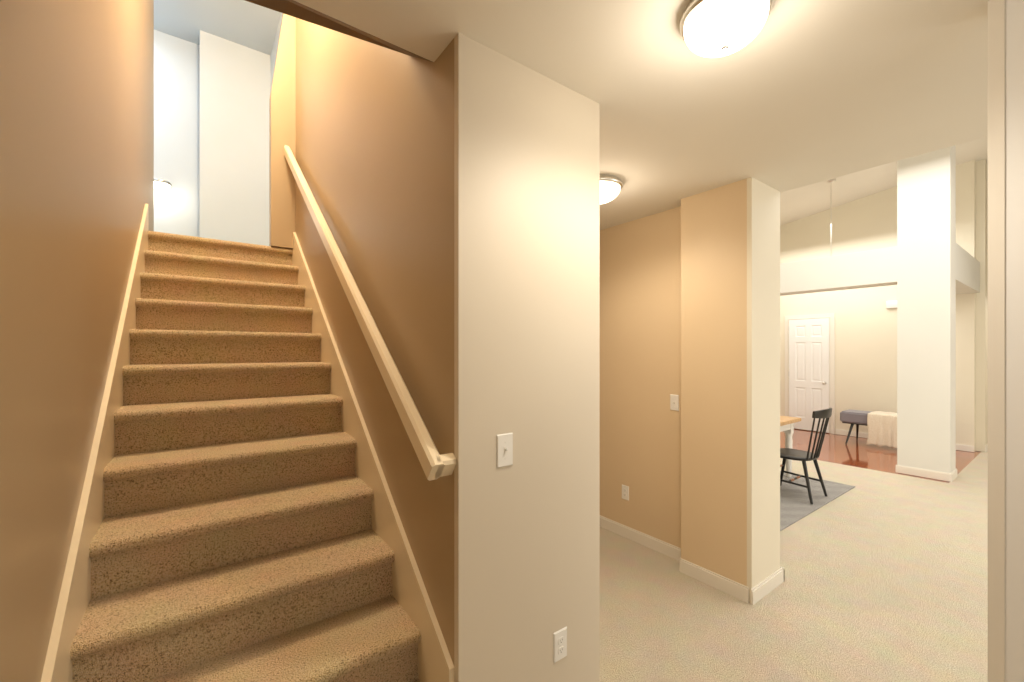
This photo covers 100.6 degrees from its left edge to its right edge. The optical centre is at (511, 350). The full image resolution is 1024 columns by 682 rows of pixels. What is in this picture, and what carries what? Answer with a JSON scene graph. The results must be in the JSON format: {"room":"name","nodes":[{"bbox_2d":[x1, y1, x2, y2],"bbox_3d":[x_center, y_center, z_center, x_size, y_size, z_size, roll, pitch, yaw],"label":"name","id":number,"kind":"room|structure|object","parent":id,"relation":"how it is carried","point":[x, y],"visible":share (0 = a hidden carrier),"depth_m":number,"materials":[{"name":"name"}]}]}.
{"room":"home hallway","nodes":[
{"label":"home hallway","id":0,"kind":"room"},
{"bbox_2d":[0,0,153,681],"bbox_3d":[-0.682,-1.025,0.241,0.150,5.250,9.200,0,0,-36],"label":"wall","id":1,"kind":"structure","parent":0,"point":[76,136],"depth_m":1.24,"materials":[{"name":"beige paint"}]},
{"bbox_2d":[41,204,148,681],"bbox_3d":[-1.956,0.223,2.105,0.020,2.755,3.070,0,0,-36],"label":"skirt board","id":2,"kind":"object","parent":1,"relation":"attached to","point":[74,598],"visible":0.33,"depth_m":1.57,"materials":[{"name":"white wood"}]},
{"bbox_2d":[154,30,199,236],"bbox_3d":[-5.055,-2.295,4.159,3.220,2.710,0.100,0,0,-36],"label":"wall","id":3,"kind":"structure","parent":0,"point":[177,120],"depth_m":4.95,"materials":[{"name":"white paint"}]},
{"bbox_2d":[154,178,171,190],"bbox_3d":[-3.967,-1.865,4.790,0.210,0.110,0.210,0,0,-36],"label":"sconce","id":4,"kind":"object","parent":3,"relation":"attached to","point":[162,185],"visible":0.77,"depth_m":4.75,"materials":[{"name":"white glass"}]},
{"bbox_2d":[154,0,280,54],"bbox_3d":[-3.814,-3.710,3.074,4.125,0.120,6.520,0,0,-36],"label":"ceiling","id":5,"kind":"structure","parent":0,"point":[248,24],"depth_m":4.71,"materials":[{"name":"white paint"}]},
{"bbox_2d":[200,30,269,245],"bbox_3d":[-3.299,-2.295,5.085,0.705,2.710,0.100,0,0,-36],"label":"wall","id":6,"kind":"structure","parent":0,"point":[234,134],"depth_m":5.03,"materials":[{"name":"white paint"}]},
{"bbox_2d":[269,13,295,248],"bbox_3d":[-2.062,-2.295,3.923,0.298,2.710,0.100,0,0,-36],"label":"wall","id":7,"kind":"structure","parent":0,"point":[282,180],"depth_m":3.86,"materials":[{"name":"beige paint"}]},
{"bbox_2d":[270,13,453,664],"bbox_3d":[-1.554,-1.025,3.403,0.100,5.250,4.680,0,0,-36],"label":"wall","id":8,"kind":"structure","parent":0,"point":[365,135],"depth_m":1.96,"materials":[{"name":"beige paint"}]},
{"bbox_2d":[245,0,431,61],"bbox_3d":[-0.793,-2.375,1.404,1.055,2.550,0.240,0,0,-36],"label":"soffit","id":9,"kind":"structure","parent":8,"relation":"attached to","point":[293,8],"depth_m":1.54,"materials":[{"name":"beige paint"}]},
{"bbox_2d":[284,145,456,480],"bbox_3d":[-1.216,-0.802,2.782,0.093,2.498,3.328,0,0,-36],"label":"handrail","id":10,"kind":"object","parent":8,"relation":"attached to","point":[435,464],"visible":0.94,"depth_m":1.84,"materials":[{"name":"beige wood"}]},
{"bbox_2d":[292,232,453,681],"bbox_3d":[-1.123,0.233,2.720,0.020,2.735,3.070,0,0,-36],"label":"skirt board","id":11,"kind":"object","parent":8,"relation":"attached to","point":[411,597],"visible":0.27,"depth_m":2.02,"materials":[{"name":"white wood"}]},
{"bbox_2d":[454,32,599,681],"bbox_3d":[0.094,0.250,1.693,0.715,2.700,0.030,0,0,-36],"label":"wall","id":12,"kind":"structure","parent":0,"point":[527,321],"depth_m":1.64,"materials":[{"name":"beige paint"}]},
{"bbox_2d":[496,433,512,467],"bbox_3d":[-0.022,0.370,1.577,0.075,0.122,0.018,0,0,-36],"label":"light switch","id":13,"kind":"object","parent":12,"relation":"attached to","point":[504,449],"visible":1,"depth_m":1.58,"materials":[{"name":"plastic"}]},
{"bbox_2d":[553,626,566,662],"bbox_3d":[0.200,1.210,1.747,0.075,0.122,0.008,0,0,-36],"label":"outlet","id":14,"kind":"object","parent":12,"relation":"attached to","point":[559,644],"visible":1,"depth_m":1.74,"materials":[{"name":"plastic"}]},
{"bbox_2d":[600,206,680,547],"bbox_3d":[-0.110,0.250,5.361,0.280,2.700,5.250,0,0,-36],"label":"wall","id":15,"kind":"structure","parent":0,"point":[640,348],"depth_m":3.52,"materials":[{"name":"beige paint"}]},
{"bbox_2d":[622,485,628,500],"bbox_3d":[0.972,1.220,3.655,0.008,0.122,0.075,0,0,-36],"label":"outlet","id":16,"kind":"object","parent":15,"relation":"attached to","point":[625,492],"visible":1,"depth_m":3.65,"materials":[{"name":"plastic"}]},
{"bbox_2d":[670,394,678,410],"bbox_3d":[1.248,0.400,3.275,0.018,0.122,0.075,0,0,-36],"label":"light switch","id":17,"kind":"object","parent":15,"relation":"attached to","point":[674,402],"visible":1,"depth_m":3.27,"materials":[{"name":"plastic"}]},
{"bbox_2d":[600,515,783,604],"bbox_3d":[0.586,1.552,4.319,0.468,0.095,3.754,0,0,-36],"label":"baseboard","id":18,"kind":"structure","parent":15,"relation":"attached to","point":[766,586],"depth_m":2.95,"materials":[{"name":"white wood"}]},
{"bbox_2d":[294,0,989,229],"bbox_3d":[-1.190,-1.240,0.986,7.260,0.280,11.000,0,0,-36],"label":"ceiling","id":19,"kind":"structure","parent":0,"point":[793,94],"depth_m":1.71,"materials":[{"name":"paint"}]},
{"bbox_2d":[600,174,622,203],"bbox_3d":[0.568,-1.030,2.796,0.312,0.140,0.312,0,0,-36],"label":"hall light","id":20,"kind":"object","parent":19,"relation":"attached to","point":[611,186],"visible":0.52,"depth_m":2.69,"materials":[{"name":"white glass"}]},
{"bbox_2d":[680,0,773,57],"bbox_3d":[0.683,-1.030,1.364,0.270,0.140,0.270,0,0,-36],"label":"light","id":21,"kind":"object","parent":19,"relation":"attached to","point":[714,28],"visible":1,"depth_m":1.31,"materials":[{"name":"white glass"}]},
{"bbox_2d":[681,179,746,585],"bbox_3d":[1.532,0.250,3.024,0.420,2.700,0.460,0,0,-36],"label":"wall","id":22,"kind":"structure","parent":0,"point":[714,380],"depth_m":2.88,"materials":[{"name":"beige paint"}]},
{"bbox_2d":[747,177,779,602],"bbox_3d":[1.677,0.250,2.827,0.420,2.700,0.030,0,0,-36],"label":"wall","id":23,"kind":"structure","parent":0,"point":[763,381],"depth_m":2.79,"materials":[{"name":"paint"}]},
{"bbox_2d":[600,451,987,681],"bbox_3d":[2.331,1.650,4.835,17.500,0.100,13.000,0,0,-36],"label":"floor","id":24,"kind":"structure","parent":0,"point":[885,576],"depth_m":2.70,"materials":[{"name":"beige carpet"}]},
{"bbox_2d":[70,231,420,681],"bbox_3d":[-1.623,0.330,2.525,1.015,2.540,3.449,0,0,-36],"label":"stairs","id":25,"kind":"object","parent":24,"relation":"on","point":[236,538],"visible":1,"depth_m":1.91,"materials":[{"name":"beige carpet"}]},
{"bbox_2d":[780,471,854,530],"bbox_3d":[2.196,1.594,5.270,2.600,0.010,2.640,0,0,-36],"label":"dining rug","id":26,"kind":"object","parent":24,"relation":"on","point":[795,505],"visible":0.23,"depth_m":4.63,"materials":[{"name":"grey fabric"}]},
{"bbox_2d":[780,416,800,476],"bbox_3d":[2.599,1.212,5.170,1.830,0.745,0.980,0,0,-36],"label":"dining table","id":27,"kind":"object","parent":26,"relation":"on","point":[787,425],"visible":0.25,"depth_m":5.31,"materials":[{"name":"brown wood"}]},
{"bbox_2d":[780,408,831,503],"bbox_3d":[3.145,1.096,4.660,0.480,0.979,0.564,0,0,-36],"label":"chair","id":28,"kind":"object","parent":26,"relation":"on","point":[796,454],"visible":0.92,"depth_m":4.50,"materials":[{"name":"black wood"}]},
{"bbox_2d":[780,160,975,451],"bbox_3d":[4.989,-1.000,9.943,0.150,5.200,7.950,0,0,-36],"label":"wall","id":29,"kind":"structure","parent":0,"point":[865,349],"depth_m":7.76,"materials":[{"name":"paint"}]},
{"bbox_2d":[788,318,828,432],"bbox_3d":[5.905,0.475,8.487,0.108,2.226,0.700,0,0,-36],"label":"entry door","id":30,"kind":"structure","parent":29,"relation":"in","point":[808,373],"depth_m":8.49,"materials":[{"name":"white wood"}]},
{"bbox_2d":[785,313,834,433],"bbox_3d":[5.936,0.438,8.504,0.040,2.325,0.860,0,0,-36],"label":"door frame","id":31,"kind":"structure","parent":29,"relation":"attached to","point":[831,316],"depth_m":8.21,"materials":[{"name":"white wood"}]},
{"bbox_2d":[886,300,896,307],"bbox_3d":[6.704,-0.815,7.461,0.044,0.130,0.200,0,0,-36],"label":"door chime","id":32,"kind":"object","parent":29,"relation":"attached to","point":[891,304],"visible":0.62,"depth_m":7.47,"materials":[{"name":"plastic"}]},
{"bbox_2d":[836,429,973,451],"bbox_3d":[6.749,1.550,7.426,0.014,0.100,1.810,0,0,-37],"label":"baseboard","id":33,"kind":"structure","parent":29,"relation":"attached to","point":[961,447],"depth_m":7.80,"materials":[{"name":"white wood"}]},
{"bbox_2d":[780,429,980,482],"bbox_3d":[5.389,1.652,10.201,6.200,0.096,8.010,0,0,-36],"label":"floor","id":34,"kind":"structure","parent":0,"point":[853,451],"depth_m":6.70,"materials":[{"name":"brown wood"}]},
{"bbox_2d":[840,409,872,443],"bbox_3d":[6.238,1.329,7.079,0.612,0.549,1.160,0,0,-36],"label":"bench","id":35,"kind":"object","parent":34,"relation":"on","point":[853,417],"visible":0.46,"depth_m":7.29,"materials":[{"name":"fabric"}]},
{"bbox_2d":[866,411,896,448],"bbox_3d":[6.259,1.302,7.026,0.570,0.527,0.510,0,0,-36],"label":"throw blanket","id":36,"kind":"object","parent":35,"relation":"on","point":[882,428],"visible":0.79,"depth_m":6.92,"materials":[{"name":"beige fabric"}]},
{"bbox_2d":[896,465,952,481],"bbox_3d":[5.208,1.550,5.390,0.014,0.100,0.518,0,0,-37],"label":"baseboard","id":37,"kind":"structure","parent":34,"relation":"on","point":[944,476],"depth_m":5.37,"materials":[{"name":"white wood"}]},
{"bbox_2d":[897,145,955,472],"bbox_3d":[5.359,-0.750,5.502,0.360,4.700,0.490,0,0,-36],"label":"column","id":38,"kind":"structure","parent":34,"relation":"on","point":[926,311],"depth_m":5.37,"materials":[{"name":"white paint"}]},
{"bbox_2d":[780,246,896,295],"bbox_3d":[4.226,-1.145,7.033,0.360,0.470,3.320,0,0,-36],"label":"beam","id":39,"kind":"structure","parent":38,"relation":"attached to","point":[867,268],"depth_m":6.09,"materials":[{"name":"white paint"}]},
{"bbox_2d":[956,243,979,293],"bbox_3d":[6.343,-1.145,6.230,2.090,0.470,0.490,0,0,-36],"label":"beam","id":40,"kind":"structure","parent":38,"relation":"attached to","point":[967,272],"depth_m":6.00,"materials":[{"name":"white paint"}]},
{"bbox_2d":[951,468,956,479],"bbox_3d":[5.509,1.550,5.300,0.330,0.100,0.014,0,0,-37],"label":"baseboard","id":41,"kind":"structure","parent":34,"relation":"on","point":[954,472],"depth_m":5.32,"materials":[{"name":"white wood"}]},
{"bbox_2d":[780,136,987,225],"bbox_3d":[5.209,-2.888,6.965,10.340,1.970,13.000,0,0,-36],"label":"ceiling","id":42,"kind":"structure","parent":0,"point":[803,202],"depth_m":7.35,"materials":[{"name":"paint"}]},
{"bbox_2d":[827,179,835,254],"bbox_3d":[5.276,-2.003,7.026,0.240,1.615,0.240,0,0,-36],"label":"pendant light","id":43,"kind":"object","parent":42,"relation":"hanging from","point":[831,181],"visible":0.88,"depth_m":7.02,"materials":[{"name":"silver metal"}]},
{"bbox_2d":[976,159,987,451],"bbox_3d":[8.851,-1.000,7.793,3.500,5.200,0.100,0,0,-36],"label":"wall","id":44,"kind":"structure","parent":0,"point":[982,308],"depth_m":6.75,"materials":[{"name":"paint"}]},
{"bbox_2d":[1005,0,1023,681],"bbox_3d":[2.795,0.250,-0.327,0.096,2.700,4.150,0,0,-36],"label":"wall","id":45,"kind":"structure","parent":0,"point":[1014,340],"depth_m":1.30,"materials":[{"name":"beige paint"}]},
{"bbox_2d":[988,0,1004,681],"bbox_3d":[1.548,0.250,1.354,0.100,2.700,0.035,0,0,-36],"label":"door frame","id":46,"kind":"structure","parent":45,"relation":"attached to","point":[996,340],"depth_m":1.32,"materials":[{"name":"white wood"}]}
]}

